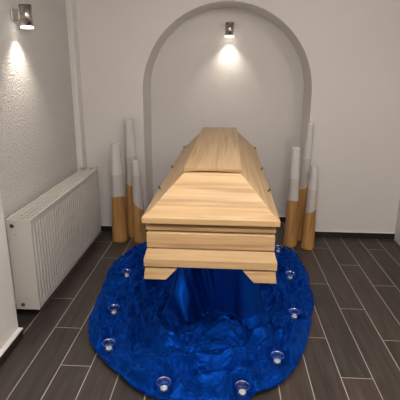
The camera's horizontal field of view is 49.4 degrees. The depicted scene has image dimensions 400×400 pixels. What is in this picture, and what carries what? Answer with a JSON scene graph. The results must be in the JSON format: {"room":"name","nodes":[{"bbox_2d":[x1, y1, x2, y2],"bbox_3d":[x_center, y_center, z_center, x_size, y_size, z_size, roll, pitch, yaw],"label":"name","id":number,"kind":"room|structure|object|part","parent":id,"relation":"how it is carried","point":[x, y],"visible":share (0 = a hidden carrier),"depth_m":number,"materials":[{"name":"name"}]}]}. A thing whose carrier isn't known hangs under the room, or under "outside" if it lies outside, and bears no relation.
{"room":"funeral home viewing room","nodes":[
{"label":"funeral home viewing room","id":0,"kind":"room"},
{"bbox_2d":[0,189,17,348],"bbox_3d":[-1.497,0.244,0.285,0.342,2.750,4.630,1,17,3],"label":"wall pier","id":1,"kind":"object","parent":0,"point":[8,315],"depth_m":2.68,"materials":[{"name":"paint"}]},
{"bbox_2d":[0,327,23,366],"bbox_3d":[-1.320,1.532,0.658,0.030,0.070,4.632,1,17,3],"label":"baseboard","id":2,"kind":"structure","parent":1,"relation":"attached to","point":[10,345],"depth_m":2.72,"materials":[{"name":"wood"}]},
{"bbox_2d":[0,0,77,297],"bbox_3d":[-1.387,-0.723,3.539,0.160,2.750,2.160,1,17,3],"label":"wall","id":3,"kind":"structure","parent":0,"point":[38,143],"depth_m":3.44,"materials":[{"name":"paint"}]},
{"bbox_2d":[10,4,33,28],"bbox_3d":[-1.250,-1.292,3.059,0.138,0.154,0.086,1,17,3],"label":"wall lamp","id":4,"kind":"object","parent":3,"relation":"attached to","point":[24,14],"visible":1,"depth_m":3.03,"materials":[{"name":"silver metal"}]},
{"bbox_3d":[-1.313,-1.300,3.060,0.012,0.084,0.076,1,17,3],"label":"wall plate","id":5,"kind":"part","parent":4,"relation":"part of","materials":[{"name":"silver metal"}]},
{"bbox_3d":[-1.283,-1.299,3.058,0.049,0.068,0.060,1,17,3],"label":"arm","id":6,"kind":"part","parent":4,"relation":"part of","materials":[{"name":"silver metal"}]},
{"bbox_2d":[5,167,100,309],"bbox_3d":[-1.197,0.214,3.755,0.234,0.687,1.634,1,17,3],"label":"radiator","id":7,"kind":"object","parent":3,"relation":"attached to","point":[48,236],"visible":1,"depth_m":3.29,"materials":[{"name":"white metal"}]},
{"bbox_3d":[-1.242,0.232,3.734,0.012,0.660,1.555,1,17,3],"label":"panel","id":8,"kind":"part","parent":7,"relation":"part of","materials":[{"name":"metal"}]},
{"bbox_2d":[6,169,96,220],"bbox_3d":[-1.165,-0.087,3.634,0.169,0.005,1.563,1,17,3],"label":"grille","id":9,"kind":"object","parent":7,"relation":"attached to","point":[74,180],"depth_m":3.43,"materials":[{"name":"white metal"}]},
{"bbox_3d":[-1.093,0.234,3.725,0.018,0.662,1.557,1,17,3],"label":"panel","id":10,"kind":"part","parent":7,"relation":"part of","materials":[{"name":"white metal"}]},
{"bbox_2d":[65,0,86,170],"bbox_3d":[-1.225,-0.964,4.351,0.063,2.750,0.130,1,17,3],"label":"trim","id":11,"kind":"structure","parent":3,"relation":"attached to","point":[70,5],"depth_m":4.25,"materials":[{"name":"paint"}]},
{"bbox_2d":[0,222,399,399],"bbox_3d":[0.218,1.308,1.781,3.650,0.120,7.410,1,17,3],"label":"floor","id":12,"kind":"structure","parent":0,"point":[352,349],"depth_m":2.89,"materials":[{"name":"brown tile"}]},
{"bbox_2d":[110,143,128,242],"bbox_3d":[-0.829,-0.068,4.394,0.171,1.014,0.163,1,17,3],"label":"wooden column","id":13,"kind":"structure","parent":12,"relation":"on","point":[119,216],"depth_m":4.36,"materials":[{"name":"brown wood"}]},
{"bbox_2d":[124,119,136,237],"bbox_3d":[-0.707,-0.214,4.498,0.169,1.236,0.172,1,17,3],"label":"wooden column","id":14,"kind":"structure","parent":12,"relation":"on","point":[130,145],"depth_m":4.41,"materials":[{"name":"brown wood"}]},
{"bbox_2d":[132,160,146,242],"bbox_3d":[-0.611,0.019,4.398,0.149,0.849,0.139,1,17,3],"label":"wooden column","id":15,"kind":"structure","parent":12,"relation":"on","point":[139,228],"depth_m":4.37,"materials":[{"name":"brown wood"}]},
{"bbox_2d":[88,242,314,399],"bbox_3d":[0.028,0.391,3.381,1.730,0.701,2.519,2,17,7],"label":"cloth","id":16,"kind":"object","parent":12,"relation":"on","point":[207,331],"visible":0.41,"depth_m":2.81,"materials":[{"name":"blue fabric"}]},
{"bbox_2d":[156,377,170,392],"bbox_3d":[-0.196,1.016,2.363,0.081,0.069,0.081,-8,18,-26],"label":"glass","id":17,"kind":"object","parent":16,"relation":"on","point":[160,377],"visible":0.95,"depth_m":2.37,"materials":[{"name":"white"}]},
{"bbox_2d":[161,385,167,391],"bbox_3d":[-0.195,1.025,2.365,0.039,0.022,0.039,1,17,3],"label":"tealight candle","id":18,"kind":"object","parent":17,"relation":"in","point":[163,389],"visible":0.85,"depth_m":2.36,"materials":[{"name":"white wax"}]},
{"bbox_2d":[142,127,280,283],"bbox_3d":[0.121,-0.146,3.194,0.690,0.553,2.140,1,17,3],"label":"coffin","id":19,"kind":"object","parent":16,"relation":"on","point":[215,208],"visible":1,"depth_m":2.22,"materials":[{"name":"brown wood"}]},
{"bbox_3d":[0.122,-0.277,3.155,0.690,0.242,2.140,1,17,3],"label":"lid","id":20,"kind":"part","parent":19,"relation":"part of","materials":[{"name":"brown wood"}]},
{"bbox_2d":[235,380,249,396],"bbox_3d":[0.227,1.027,2.338,0.080,0.069,0.080,7,18,22],"label":"glass","id":21,"kind":"object","parent":16,"relation":"on","point":[240,380],"visible":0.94,"depth_m":2.33,"materials":[{"name":"white"}]},
{"bbox_2d":[239,389,245,395],"bbox_3d":[0.228,1.035,2.340,0.039,0.022,0.039,1,17,3],"label":"tealight candle","id":22,"kind":"object","parent":21,"relation":"in","point":[241,393],"visible":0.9,"depth_m":2.33,"materials":[{"name":"white wax"}]},
{"label":"glass","id":23,"kind":"object","parent":16,"relation":"on","visible":0},
{"bbox_2d":[274,359,280,364],"bbox_3d":[0.461,0.962,2.591,0.039,0.022,0.039,1,17,3],"label":"tealight candle","id":24,"kind":"object","parent":23,"relation":"in","point":[277,362],"visible":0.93,"depth_m":2.58,"materials":[{"name":"white wax"}]},
{"bbox_2d":[283,146,299,247],"bbox_3d":[0.920,-0.022,4.288,0.141,1.009,0.131,1,17,3],"label":"wooden column","id":25,"kind":"structure","parent":12,"relation":"on","point":[291,221],"depth_m":4.26,"materials":[{"name":"brown wood"}]},
{"bbox_2d":[297,122,313,241],"bbox_3d":[1.035,-0.171,4.415,0.130,1.224,0.124,16,22,41],"label":"wooden column","id":26,"kind":"structure","parent":12,"relation":"on","point":[306,160],"depth_m":4.36,"materials":[{"name":"brown wood"}]},
{"bbox_2d":[300,165,317,249],"bbox_3d":[1.083,0.076,4.261,0.135,0.839,0.145,1,17,3],"label":"wooden column","id":27,"kind":"structure","parent":12,"relation":"on","point":[308,233],"depth_m":4.23,"materials":[{"name":"brown wood"}]},
{"bbox_2d":[76,0,399,232],"bbox_3d":[0.428,-1.032,4.620,3.330,2.750,0.620,1,17,3],"label":"wall","id":28,"kind":"structure","parent":0,"point":[170,67],"depth_m":4.46,"materials":[{"name":"paint"}]},
{"bbox_2d":[147,216,285,230],"bbox_3d":[0.265,0.272,4.934,1.668,0.070,0.460,1,17,3],"label":"baseboard","id":29,"kind":"structure","parent":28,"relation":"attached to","point":[282,218],"depth_m":5.10,"materials":[{"name":"black tile"}]},
{"bbox_2d":[225,22,233,36],"bbox_3d":[0.306,-1.762,4.500,0.088,0.139,0.129,1,17,3],"label":"wall lamp","id":30,"kind":"object","parent":28,"relation":"attached to","point":[229,26],"visible":1,"depth_m":4.45,"materials":[{"name":"silver metal"}]},
{"bbox_2d":[101,225,394,238],"bbox_3d":[0.432,0.343,4.697,3.267,0.070,0.014,1,17,3],"label":"baseboard","id":31,"kind":"structure","parent":28,"relation":"attached to","point":[333,234],"depth_m":4.63,"materials":[{"name":"black tile"}]},
{"bbox_2d":[394,199,399,244],"bbox_3d":[1.956,0.039,1.056,0.160,2.750,6.950,1,17,3],"label":"wall","id":32,"kind":"structure","parent":0,"point":[397,228],"depth_m":4.51,"materials":[{"name":"paint"}]}
]}

